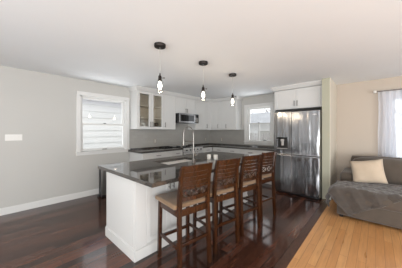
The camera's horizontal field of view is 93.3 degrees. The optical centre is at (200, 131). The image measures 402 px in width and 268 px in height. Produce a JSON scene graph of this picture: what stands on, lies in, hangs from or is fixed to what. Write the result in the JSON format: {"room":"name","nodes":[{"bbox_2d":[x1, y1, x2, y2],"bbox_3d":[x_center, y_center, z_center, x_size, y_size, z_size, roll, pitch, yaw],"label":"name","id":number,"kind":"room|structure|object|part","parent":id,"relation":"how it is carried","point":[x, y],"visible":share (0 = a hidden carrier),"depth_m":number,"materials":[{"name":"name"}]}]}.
{"room":"kitchen","nodes":[
{"label":"kitchen","id":0,"kind":"room"},
{"bbox_2d":[0,65,198,207],"bbox_3d":[-2.516,0.143,4.024,0.140,2.453,8.510,0,0,43],"label":"wall","id":1,"kind":"structure","parent":0,"point":[40,107],"depth_m":3.49,"materials":[{"name":"paint"}]},
{"bbox_2d":[5,134,21,140],"bbox_3d":[-3.167,0.100,3.207,0.010,0.103,0.192,0,0,43],"label":"switch plate","id":2,"kind":"object","parent":1,"relation":"attached to","point":[8,137],"visible":1,"depth_m":3.20,"materials":[{"name":"white plastic"}]},
{"bbox_2d":[0,188,98,215],"bbox_3d":[-3.550,1.312,2.788,0.014,0.115,5.290,0,0,43],"label":"baseboard","id":3,"kind":"structure","parent":1,"relation":"attached to","point":[12,209],"depth_m":3.51,"materials":[{"name":"white paint"}]},
{"bbox_2d":[76,91,128,155],"bbox_3d":[-2.205,-0.170,4.329,0.185,1.330,1.150,0,0,43],"label":"window","id":4,"kind":"structure","parent":1,"relation":"in","point":[80,95],"depth_m":4.22,"materials":[{"name":"white paint"}]},
{"bbox_3d":[-2.242,-0.439,4.363,0.035,0.602,0.940,0,0,43],"label":"sash","id":5,"kind":"part","parent":4,"relation":"part of","materials":[{"name":"white glass"}]},
{"bbox_3d":[-2.208,0.121,4.332,0.035,0.598,0.940,0,0,43],"label":"sash","id":6,"kind":"part","parent":4,"relation":"part of","materials":[{"name":"white glass"}]},
{"bbox_2d":[130,90,163,128],"bbox_3d":[-1.367,-0.525,4.875,0.394,0.930,0.765,0,0,43],"label":"upper cabinet","id":7,"kind":"object","parent":1,"relation":"attached to","point":[150,105],"visible":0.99,"depth_m":4.81,"materials":[{"name":"grey paint"}]},
{"bbox_3d":[-1.386,-0.525,4.633,0.020,0.926,0.379,0,0,43],"label":"door","id":8,"kind":"part","parent":7,"relation":"part of","materials":[{"name":"grey paint"}]},
{"bbox_2d":[140,105,160,108],"bbox_3d":[-1.395,-0.639,4.901,0.296,0.018,0.717,0,0,43],"label":"shelf","id":9,"kind":"object","parent":7,"relation":"attached to","point":[141,106],"depth_m":4.96,"materials":[{"name":"beige wood"}]},
{"bbox_3d":[-1.127,-0.525,4.914,0.020,0.926,0.378,0,0,43],"label":"door","id":10,"kind":"part","parent":7,"relation":"part of","materials":[{"name":"grey paint"}]},
{"bbox_2d":[161,95,175,129],"bbox_3d":[-0.969,-0.525,5.305,0.392,0.930,0.403,0,0,43],"label":"upper cabinet","id":11,"kind":"object","parent":1,"relation":"attached to","point":[169,101],"visible":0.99,"depth_m":5.21,"materials":[{"name":"grey paint"}]},
{"bbox_2d":[129,124,209,148],"bbox_3d":[-0.747,0.095,5.833,0.009,0.650,3.169,0,0,43],"label":"backsplash","id":12,"kind":"structure","parent":1,"relation":"attached to","point":[138,138],"depth_m":5.54,"materials":[{"name":"beige tile"}]},
{"bbox_2d":[128,85,242,102],"bbox_3d":[-0.213,-1.036,5.348,3.306,0.090,1.047,0,0,-40],"label":"trim","id":13,"kind":"structure","parent":1,"relation":"attached to","point":[136,87],"depth_m":5.37,"materials":[{"name":"grey paint"}]},
{"bbox_2d":[176,97,195,113],"bbox_3d":[-0.558,-0.757,5.752,0.392,0.465,0.807,0,0,43],"label":"upper cabinet","id":14,"kind":"object","parent":1,"relation":"attached to","point":[183,105],"visible":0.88,"depth_m":5.62,"materials":[{"name":"grey paint"}]},
{"bbox_3d":[-0.585,-0.757,5.503,0.020,0.461,0.400,0,0,43],"label":"door","id":15,"kind":"part","parent":14,"relation":"part of","materials":[{"name":"grey paint"}]},
{"bbox_2d":[176,113,198,123],"bbox_3d":[-0.500,-0.387,5.708,0.520,0.273,0.770,0,0,43],"label":"microwave","id":16,"kind":"object","parent":14,"relation":"attached to","point":[181,118],"visible":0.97,"depth_m":5.49,"materials":[{"name":"silver metal"}]},
{"bbox_3d":[-0.398,-0.390,5.500,0.022,0.255,0.600,0,0,43],"label":"door","id":17,"kind":"part","parent":16,"relation":"part of","materials":[{"name":"metal"}]},
{"bbox_3d":[-0.311,-0.757,5.799,0.020,0.461,0.399,0,0,43],"label":"door","id":18,"kind":"part","parent":14,"relation":"part of","materials":[{"name":"grey paint"}]},
{"bbox_2d":[188,100,206,129],"bbox_3d":[-0.096,-0.525,6.253,0.392,0.930,0.551,0,0,43],"label":"upper cabinet","id":19,"kind":"object","parent":1,"relation":"attached to","point":[201,106],"visible":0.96,"depth_m":6.15,"materials":[{"name":"grey paint"}]},
{"bbox_3d":[0.013,-0.525,6.152,0.020,0.926,0.547,0,0,43],"label":"door","id":20,"kind":"part","parent":19,"relation":"part of","materials":[{"name":"grey paint"}]},
{"bbox_2d":[0,183,324,267],"bbox_3d":[-1.130,1.400,2.720,3.867,0.060,8.470,0,0,43],"label":"floor","id":21,"kind":"structure","parent":0,"point":[71,233],"depth_m":2.41,"materials":[{"name":"brown wood"}]},
{"bbox_2d":[97,169,105,196],"bbox_3d":[-2.019,1.045,4.100,0.155,0.650,0.395,0,0,43],"label":"trash bin","id":22,"kind":"object","parent":21,"relation":"on","point":[102,174],"visible":0.38,"depth_m":3.97,"materials":[{"name":"silver metal"}]},
{"bbox_3d":[-2.123,1.055,3.991,0.124,0.550,0.010,0,0,43],"label":"panel","id":23,"kind":"part","parent":22,"relation":"part of","materials":[{"name":"black plastic"}]},
{"bbox_2d":[129,151,171,161],"bbox_3d":[-1.254,0.932,4.799,0.662,0.875,0.840,0,0,43],"label":"base cabinet","id":24,"kind":"object","parent":21,"relation":"on","point":[133,156],"visible":0.13,"depth_m":4.54,"materials":[{"name":"grey paint"}]},
{"bbox_2d":[128,146,182,153],"bbox_3d":[-1.146,0.458,4.929,0.646,0.075,1.258,0,0,43],"label":"countertop","id":25,"kind":"structure","parent":24,"relation":"on","point":[145,149],"depth_m":4.82,"materials":[{"name":"stone"}]},
{"bbox_3d":[-1.045,0.578,4.607,0.020,0.141,0.836,0,0,43],"label":"drawer","id":26,"kind":"part","parent":24,"relation":"part of","materials":[{"name":"grey paint"}]},
{"bbox_2d":[105,159,247,262],"bbox_3d":[-0.156,0.932,3.103,0.818,0.875,2.386,0,0,43],"label":"base cabinet","id":27,"kind":"object","parent":21,"relation":"on","point":[131,206],"visible":0.35,"depth_m":2.17,"materials":[{"name":"grey paint"}]},
{"bbox_3d":[-0.978,0.868,2.256,0.725,0.745,0.006,0,0,43],"label":"panel","id":28,"kind":"part","parent":27,"relation":"part of","materials":[{"name":"grey paint"}]},
{"bbox_3d":[-0.649,0.868,2.034,0.020,0.743,0.126,0,0,43],"label":"corner post","id":29,"kind":"part","parent":27,"relation":"part of","materials":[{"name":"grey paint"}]},
{"bbox_3d":[-0.492,0.868,2.204,0.020,0.721,0.331,0,0,43],"label":"door","id":30,"kind":"part","parent":27,"relation":"part of","materials":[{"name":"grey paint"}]},
{"bbox_2d":[98,151,250,187],"bbox_3d":[-0.061,0.475,3.030,1.305,0.040,2.505,0,0,43],"label":"countertop","id":31,"kind":"structure","parent":27,"relation":"on","point":[152,173],"depth_m":2.40,"materials":[{"name":"stone"}]},
{"bbox_2d":[183,126,197,162],"bbox_3d":[-0.163,0.189,2.795,0.234,0.533,0.070,0,0,10],"label":"faucet","id":32,"kind":"object","parent":31,"relation":"on","point":[184,141],"visible":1,"depth_m":2.78,"materials":[{"name":"grey metal"}]},
{"bbox_3d":[-0.171,1.305,3.117,0.777,0.130,2.386,0,0,43],"label":"moulding","id":33,"kind":"part","parent":27,"relation":"part of","materials":[{"name":"grey paint"}]},
{"bbox_3d":[-0.265,0.868,2.450,0.020,0.721,0.331,0,0,43],"label":"door","id":34,"kind":"part","parent":27,"relation":"part of","materials":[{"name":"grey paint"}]},
{"bbox_3d":[-0.038,0.868,2.696,0.020,0.721,0.331,0,0,43],"label":"door","id":35,"kind":"part","parent":27,"relation":"part of","materials":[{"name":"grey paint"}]},
{"bbox_3d":[0.189,0.868,2.943,0.020,0.721,0.331,0,0,43],"label":"door","id":36,"kind":"part","parent":27,"relation":"part of","materials":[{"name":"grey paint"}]},
{"bbox_3d":[0.416,0.868,3.189,0.020,0.721,0.331,0,0,43],"label":"door","id":37,"kind":"part","parent":27,"relation":"part of","materials":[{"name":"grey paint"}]},
{"bbox_2d":[172,150,182,155],"bbox_3d":[-0.842,0.932,5.247,0.662,0.875,0.373,0,0,43],"label":"base cabinet","id":38,"kind":"object","parent":21,"relation":"on","point":[176,152],"visible":0.21,"depth_m":5.05,"materials":[{"name":"grey paint"}]},
{"bbox_2d":[155,162,212,267],"bbox_3d":[-0.177,0.844,2.040,0.444,1.054,0.526,0,0,-39],"label":"bar stool","id":39,"kind":"object","parent":21,"relation":"on","point":[198,175],"visible":1,"depth_m":1.91,"materials":[{"name":"brown wood"}]},
{"bbox_3d":[-0.451,1.060,2.081,0.042,0.621,0.053,0,0,-39],"label":"leg","id":40,"kind":"part","parent":39,"relation":"part of","materials":[{"name":"brown wood"}]},
{"bbox_3d":[-0.211,0.725,2.082,0.444,0.050,0.417,0,0,-39],"label":"seat","id":41,"kind":"part","parent":39,"relation":"part of","materials":[{"name":"beige fabric"}]},
{"bbox_3d":[-0.190,0.845,1.774,0.047,1.050,0.090,0,0,-39],"label":"leg","id":42,"kind":"part","parent":39,"relation":"part of","materials":[{"name":"brown wood"}]},
{"bbox_3d":[-0.163,1.060,2.317,0.042,0.621,0.053,0,0,-39],"label":"leg","id":43,"kind":"part","parent":39,"relation":"part of","materials":[{"name":"brown wood"}]},
{"bbox_3d":[-0.055,0.645,1.892,0.346,0.040,0.044,0,0,-39],"label":"rail","id":44,"kind":"part","parent":39,"relation":"part of","materials":[{"name":"brown wood"}]},
{"bbox_3d":[-0.049,0.538,1.883,0.346,0.020,0.043,0,0,-39],"label":"rail","id":45,"kind":"part","parent":39,"relation":"part of","materials":[{"name":"brown wood"}]},
{"bbox_3d":[-0.028,0.351,1.858,0.346,0.068,0.056,0,0,-39],"label":"crest rail","id":46,"kind":"part","parent":39,"relation":"part of","materials":[{"name":"brown wood"}]},
{"bbox_3d":[0.086,0.845,2.001,0.047,1.050,0.090,0,0,-39],"label":"leg","id":47,"kind":"part","parent":39,"relation":"part of","materials":[{"name":"brown wood"}]},
{"bbox_2d":[173,145,202,154],"bbox_3d":[-0.417,0.897,5.644,0.693,0.945,0.770,0,0,43],"label":"range","id":48,"kind":"object","parent":21,"relation":"on","point":[188,149],"visible":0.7,"depth_m":5.42,"materials":[{"name":"metal"}]},
{"bbox_2d":[173,145,201,147],"bbox_3d":[-0.445,0.455,5.670,0.617,0.020,0.770,0,0,43],"label":"cooktop","id":49,"kind":"object","parent":48,"relation":"in","point":[187,146],"depth_m":5.59,"materials":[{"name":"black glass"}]},
{"bbox_3d":[-0.214,0.845,5.457,0.030,0.530,0.762,0,0,43],"label":"oven door","id":50,"kind":"part","parent":48,"relation":"part of","materials":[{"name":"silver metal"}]},
{"bbox_3d":[-0.214,0.512,5.457,0.030,0.115,0.770,0,0,43],"label":"control panel","id":51,"kind":"part","parent":48,"relation":"part of","materials":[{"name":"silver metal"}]},
{"bbox_2d":[202,147,211,152],"bbox_3d":[-0.014,0.932,6.146,0.662,0.875,0.498,0,0,43],"label":"base cabinet","id":52,"kind":"object","parent":21,"relation":"on","point":[208,149],"visible":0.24,"depth_m":5.95,"materials":[{"name":"grey paint"}]},
{"bbox_2d":[188,143,273,150],"bbox_3d":[0.922,0.458,5.695,2.651,0.075,1.111,0,0,43],"label":"countertop","id":53,"kind":"structure","parent":52,"relation":"on","point":[204,145],"depth_m":5.79,"materials":[{"name":"stone"}]},
{"bbox_2d":[192,158,240,254],"bbox_3d":[0.191,0.844,2.403,0.444,1.054,0.526,0,0,-36],"label":"bar stool","id":54,"kind":"object","parent":21,"relation":"on","point":[225,169],"visible":0.93,"depth_m":2.24,"materials":[{"name":"brown wood"}]},
{"bbox_3d":[-0.081,1.060,2.458,0.042,0.621,0.053,0,0,-36],"label":"leg","id":55,"kind":"part","parent":54,"relation":"part of","materials":[{"name":"brown wood"}]},
{"bbox_3d":[0.159,0.725,2.446,0.444,0.050,0.417,0,0,-36],"label":"seat","id":56,"kind":"part","parent":54,"relation":"part of","materials":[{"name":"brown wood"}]},
{"bbox_3d":[0.164,0.845,2.138,0.047,1.050,0.090,0,0,-36],"label":"leg","id":57,"kind":"part","parent":54,"relation":"part of","materials":[{"name":"brown wood"}]},
{"bbox_3d":[0.305,0.645,2.248,0.346,0.040,0.044,0,0,-36],"label":"rail","id":58,"kind":"part","parent":54,"relation":"part of","materials":[{"name":"brown wood"}]},
{"bbox_3d":[0.311,0.538,2.240,0.346,0.020,0.043,0,0,-36],"label":"rail","id":59,"kind":"part","parent":54,"relation":"part of","materials":[{"name":"brown wood"}]},
{"bbox_3d":[0.330,0.351,2.213,0.346,0.068,0.056,0,0,-36],"label":"crest rail","id":60,"kind":"part","parent":54,"relation":"part of","materials":[{"name":"brown wood"}]},
{"bbox_3d":[0.452,0.845,2.350,0.047,1.050,0.090,0,0,-36],"label":"leg","id":61,"kind":"part","parent":54,"relation":"part of","materials":[{"name":"brown wood"}]},
{"bbox_2d":[213,147,225,151],"bbox_3d":[0.763,0.932,6.157,0.500,0.875,0.645,0,0,43],"label":"base cabinet","id":62,"kind":"object","parent":21,"relation":"on","point":[218,149],"visible":0.2,"depth_m":5.94,"materials":[{"name":"grey paint"}]},
{"bbox_2d":[226,148,239,153],"bbox_3d":[1.132,0.932,5.817,0.498,0.875,0.645,0,0,43],"label":"base cabinet","id":63,"kind":"object","parent":21,"relation":"on","point":[229,150],"visible":0.16,"depth_m":5.61,"materials":[{"name":"grey paint"}]},
{"bbox_2d":[217,154,261,236],"bbox_3d":[0.569,0.844,2.761,0.444,1.054,0.526,0,0,-36],"label":"bar stool","id":64,"kind":"object","parent":21,"relation":"on","point":[252,163],"visible":0.79,"depth_m":2.60,"materials":[{"name":"brown wood"}]},
{"bbox_3d":[0.297,1.060,2.817,0.042,0.621,0.053,0,0,-36],"label":"leg","id":65,"kind":"part","parent":64,"relation":"part of","materials":[{"name":"brown wood"}]},
{"bbox_3d":[0.537,0.725,2.805,0.444,0.050,0.417,0,0,-36],"label":"seat","id":66,"kind":"part","parent":64,"relation":"part of","materials":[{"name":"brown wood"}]},
{"bbox_3d":[0.542,0.845,2.497,0.047,1.050,0.090,0,0,-36],"label":"leg","id":67,"kind":"part","parent":64,"relation":"part of","materials":[{"name":"brown wood"}]},
{"bbox_3d":[0.683,0.645,2.607,0.346,0.040,0.044,0,0,-36],"label":"rail","id":68,"kind":"part","parent":64,"relation":"part of","materials":[{"name":"brown wood"}]},
{"bbox_3d":[0.708,0.351,2.572,0.346,0.068,0.056,0,0,-36],"label":"crest rail","id":69,"kind":"part","parent":64,"relation":"part of","materials":[{"name":"brown wood"}]},
{"bbox_3d":[0.830,0.845,2.709,0.047,1.050,0.090,0,0,-36],"label":"leg","id":70,"kind":"part","parent":64,"relation":"part of","materials":[{"name":"brown wood"}]},
{"bbox_2d":[240,149,261,154],"bbox_3d":[1.558,0.932,5.424,0.658,0.875,0.645,0,0,43],"label":"base cabinet","id":71,"kind":"object","parent":21,"relation":"on","point":[242,151],"visible":0.16,"depth_m":5.20,"materials":[{"name":"white paint"}]},
{"bbox_2d":[239,151,276,221],"bbox_3d":[0.949,0.844,3.173,0.444,1.054,0.526,0,0,-37],"label":"bar stool","id":72,"kind":"object","parent":21,"relation":"on","point":[268,158],"visible":0.68,"depth_m":3.04,"materials":[{"name":"brown wood"}]},
{"bbox_3d":[0.972,1.060,3.450,0.042,0.621,0.053,0,0,-37],"label":"leg","id":73,"kind":"part","parent":72,"relation":"part of","materials":[{"name":"brown wood"}]},
{"bbox_3d":[0.916,0.725,3.217,0.444,0.050,0.417,0,0,-37],"label":"seat","id":74,"kind":"part","parent":72,"relation":"part of","materials":[{"name":"beige fabric"}]},
{"bbox_3d":[0.926,0.845,2.908,0.047,1.050,0.090,0,0,-37],"label":"leg","id":75,"kind":"part","parent":72,"relation":"part of","materials":[{"name":"brown wood"}]},
{"bbox_3d":[1.065,0.645,3.021,0.346,0.040,0.044,0,0,-37],"label":"rail","id":76,"kind":"part","parent":72,"relation":"part of","materials":[{"name":"brown wood"}]},
{"bbox_3d":[1.091,0.351,2.987,0.346,0.068,0.056,0,0,-37],"label":"crest rail","id":77,"kind":"part","parent":72,"relation":"part of","materials":[{"name":"brown wood"}]},
{"bbox_3d":[1.210,0.845,3.125,0.047,1.050,0.090,0,0,-37],"label":"leg","id":78,"kind":"part","parent":72,"relation":"part of","materials":[{"name":"brown wood"}]},
{"bbox_2d":[262,151,273,184],"bbox_3d":[1.926,0.932,5.086,0.338,0.875,0.645,0,0,43],"label":"base cabinet","id":79,"kind":"object","parent":21,"relation":"on","point":[262,151],"visible":0.06,"depth_m":4.93,"materials":[{"name":"grey paint"}]},
{"bbox_2d":[274,110,321,199],"bbox_3d":[2.327,0.468,4.395,0.902,1.805,0.962,0,0,43],"label":"refrigerator","id":80,"kind":"object","parent":21,"relation":"on","point":[297,134],"visible":0.89,"depth_m":3.99,"materials":[{"name":"grey metal"}]},
{"bbox_3d":[1.837,0.035,4.251,0.375,0.929,0.062,0,0,43],"label":"door","id":81,"kind":"part","parent":80,"relation":"part of","materials":[{"name":"silver metal"}]},
{"bbox_3d":[1.837,0.915,4.251,0.375,0.809,0.062,0,0,43],"label":"door","id":82,"kind":"part","parent":80,"relation":"part of","materials":[{"name":"silver metal"}]},
{"bbox_3d":[2.170,0.915,3.944,0.521,0.809,0.062,0,0,43],"label":"door","id":83,"kind":"part","parent":80,"relation":"part of","materials":[{"name":"silver metal"}]},
{"bbox_3d":[2.170,0.035,3.944,0.521,0.929,0.062,0,0,43],"label":"door","id":84,"kind":"part","parent":80,"relation":"part of","materials":[{"name":"silver metal"}]},
{"bbox_2d":[274,199,330,267],"bbox_3d":[0.282,1.397,1.351,0.095,0.066,8.370,0,0,43],"label":"trim","id":85,"kind":"structure","parent":21,"relation":"on","point":[284,261],"depth_m":2.40,"materials":[{"name":"brown wood"}]},
{"bbox_2d":[0,0,401,99],"bbox_3d":[0.393,-1.123,1.317,8.007,0.080,8.470,0,0,43],"label":"ceiling","id":86,"kind":"structure","parent":0,"point":[268,44],"depth_m":2.31,"materials":[{"name":"paint"}]},
{"bbox_2d":[154,42,165,88],"bbox_3d":[-0.511,-0.786,2.361,0.142,0.593,0.142,0,0,43],"label":"pendant lamp","id":87,"kind":"object","parent":86,"relation":"hanging from","point":[158,45],"visible":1,"depth_m":2.34,"materials":[{"name":"brown metal"}]},
{"bbox_2d":[199,60,207,97],"bbox_3d":[0.034,-0.786,2.960,0.142,0.593,0.142,0,0,43],"label":"pendant lamp","id":88,"kind":"object","parent":86,"relation":"hanging from","point":[202,63],"visible":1,"depth_m":2.94,"materials":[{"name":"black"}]},
{"bbox_2d":[229,73,235,103],"bbox_3d":[0.596,-0.786,3.584,0.142,0.593,0.142,0,0,43],"label":"pendant lamp","id":89,"kind":"object","parent":86,"relation":"hanging from","point":[232,75],"visible":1,"depth_m":3.57,"materials":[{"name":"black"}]},
{"bbox_2d":[212,76,401,179],"bbox_3d":[3.323,0.143,4.336,8.027,2.453,0.140,0,0,43],"label":"wall","id":90,"kind":"structure","parent":0,"point":[357,104],"depth_m":4.16,"materials":[{"name":"beige paint"}]},
{"bbox_2d":[207,102,218,129],"bbox_3d":[0.389,-0.525,6.562,0.690,0.930,0.557,0,0,43],"label":"upper cabinet","id":91,"kind":"object","parent":90,"relation":"attached to","point":[212,108],"visible":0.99,"depth_m":6.40,"materials":[{"name":"grey paint"}]},
{"bbox_3d":[0.513,-0.525,6.367,0.239,0.926,0.020,0,0,43],"label":"door","id":92,"kind":"part","parent":91,"relation":"part of","materials":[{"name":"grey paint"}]},
{"bbox_2d":[219,100,241,129],"bbox_3d":[0.942,-0.525,6.169,0.653,0.930,0.385,0,0,43],"label":"upper cabinet","id":93,"kind":"object","parent":90,"relation":"attached to","point":[230,115],"visible":1,"depth_m":6.03,"materials":[{"name":"grey paint"}]},
{"bbox_2d":[210,130,273,145],"bbox_3d":[1.304,0.180,6.092,2.657,0.479,0.009,0,0,43],"label":"backsplash","id":94,"kind":"structure","parent":90,"relation":"attached to","point":[229,136],"depth_m":6.43,"materials":[{"name":"beige tile"}]},
{"bbox_2d":[244,102,273,144],"bbox_3d":[1.762,-0.223,5.743,0.960,1.225,0.185,0,0,43],"label":"window","id":95,"kind":"structure","parent":90,"relation":"in","point":[247,108],"depth_m":5.73,"materials":[{"name":"white paint"}]},
{"bbox_3d":[1.765,0.024,5.746,0.730,0.571,0.035,0,0,43],"label":"sash","id":96,"kind":"part","parent":95,"relation":"part of","materials":[{"name":"glass"}]},
{"bbox_3d":[1.796,-0.476,5.779,0.730,0.509,0.035,0,0,43],"label":"sash","id":97,"kind":"part","parent":95,"relation":"part of","materials":[{"name":"white glass"}]},
{"bbox_2d":[274,85,321,112],"bbox_3d":[2.408,0.190,4.581,1.035,2.360,0.735,0,0,43],"label":"upper cabinet","id":98,"kind":"object","parent":90,"relation":"attached to","point":[305,98],"visible":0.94,"depth_m":4.34,"materials":[{"name":"grey paint"}]},
{"bbox_3d":[2.053,0.190,4.946,0.018,2.360,0.678,0,0,43],"label":"panel","id":99,"kind":"part","parent":98,"relation":"part of","materials":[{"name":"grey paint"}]},
{"bbox_3d":[2.005,-0.757,4.516,0.476,0.441,0.020,0,0,43],"label":"door","id":100,"kind":"part","parent":98,"relation":"part of","materials":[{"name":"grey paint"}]},
{"bbox_2d":[271,80,321,91],"bbox_3d":[2.378,-1.036,4.593,1.095,0.090,0.758,0,0,43],"label":"trim","id":101,"kind":"structure","parent":98,"relation":"on","point":[318,82],"depth_m":4.28,"materials":[{"name":"grey paint"}]},
{"bbox_3d":[2.358,-0.757,4.191,0.476,0.441,0.020,0,0,43],"label":"door","id":102,"kind":"part","parent":98,"relation":"part of","materials":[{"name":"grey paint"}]},
{"bbox_2d":[373,89,401,92],"bbox_3d":[4.149,-0.815,3.397,1.584,0.060,0.120,0,0,43],"label":"curtain rod","id":103,"kind":"object","parent":90,"relation":"attached to","point":[375,91],"visible":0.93,"depth_m":3.78,"materials":[{"name":"grey metal"}]},
{"bbox_2d":[378,88,401,157],"bbox_3d":[3.824,0.120,3.683,0.577,1.900,0.072,0,0,43],"label":"curtain","id":104,"kind":"object","parent":103,"relation":"hanging from","point":[389,102],"visible":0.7,"depth_m":3.75,"materials":[{"name":"white fabric"}]},
{"bbox_2d":[322,78,336,199],"bbox_3d":[2.812,0.143,4.146,0.142,2.453,0.830,0,0,43],"label":"wall","id":105,"kind":"structure","parent":0,"point":[326,81],"depth_m":3.87,"materials":[{"name":"beige paint"}]},
{"bbox_2d":[287,199,401,267],"bbox_3d":[1.844,1.400,-0.020,4.060,0.060,8.470,0,0,43],"label":"floor","id":106,"kind":"structure","parent":0,"point":[335,241],"depth_m":2.28,"materials":[{"name":"brown wood"}]},
{"bbox_2d":[337,156,401,228],"bbox_3d":[3.702,0.924,2.647,2.880,0.892,1.534,0,0,43],"label":"sofa","id":107,"kind":"object","parent":106,"relation":"on","point":[390,215],"visible":0.37,"depth_m":2.94,"materials":[{"name":"grey fabric"}]},
{"bbox_3d":[2.964,0.942,3.789,0.245,0.365,0.800,0,0,43],"label":"arm","id":108,"kind":"part","parent":107,"relation":"part of","materials":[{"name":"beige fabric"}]},
{"bbox_2d":[325,180,401,215],"bbox_3d":[2.648,1.094,2.925,1.241,0.492,0.698,0,0,25],"label":"throw blanket","id":109,"kind":"object","parent":107,"relation":"on","point":[375,193],"visible":1,"depth_m":2.89,"materials":[{"name":"grey fabric"}]},
{"bbox_2d":[349,159,387,183],"bbox_3d":[2.857,0.688,3.256,0.234,0.467,0.521,0,0,-43],"label":"throw pillow","id":110,"kind":"object","parent":107,"relation":"on","point":[371,171],"visible":0.97,"depth_m":3.19,"materials":[{"name":"beige fabric"}]},
{"bbox_2d":[346,183,401,212],"bbox_3d":[2.964,1.015,3.150,1.049,0.226,1.275,0,0,43],"label":"seat cushion","id":111,"kind":"object","parent":107,"relation":"on","point":[392,207],"depth_m":2.64,"materials":[{"name":"grey fabric"}]},
{"bbox_3d":[4.190,0.805,3.102,2.744,0.634,0.204,0,0,43],"label":"backrest","id":112,"kind":"part","parent":107,"relation":"part of","materials":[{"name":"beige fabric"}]},
{"bbox_2d":[351,157,401,184],"bbox_3d":[3.341,0.722,3.457,0.951,0.480,0.379,0,-10,43],"label":"cushion","id":113,"kind":"object","parent":107,"relation":"on","point":[392,166],"depth_m":3.29,"materials":[{"name":"grey fabric"}]},
{"label":"outside","id":114,"kind":"structure","parent":0,"visible":0},
{"bbox_3d":[-21.353,1.820,9.881,35.200,0.100,25.600,0,0,43],"label":"ground","id":115,"kind":"structure","parent":114,"visible":0},
{"bbox_2d":[82,99,122,148],"bbox_3d":[-4.506,-0.085,8.230,3.420,3.750,11.400,0,0,43],"label":"neighbouring house","id":116,"kind":"structure","parent":115,"relation":"on","point":[93,111],"depth_m":7.14,"materials":[{"name":"white"}]},
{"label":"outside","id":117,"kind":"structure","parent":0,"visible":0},
{"bbox_3d":[15.447,1.820,16.770,80.000,0.100,34.400,0,0,43],"label":"ground","id":118,"kind":"structure","parent":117,"visible":0},
{"bbox_2d":[250,112,269,132],"bbox_3d":[4.248,0.215,13.762,7.000,3.150,3.800,0,0,43],"label":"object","id":119,"kind":"object","parent":118,"relation":"on","point":[254,117],"visible":0.12,"depth_m":12.37,"materials":[{"name":"white"}]},
{"bbox_2d":[250,133,269,140],"bbox_3d":[4.045,0.940,10.591,9.600,1.700,0.060,0,0,43],"label":"fence","id":120,"kind":"object","parent":118,"relation":"on","point":[253,136],"visible":0.04,"depth_m":11.08,"materials":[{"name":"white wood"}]}
]}

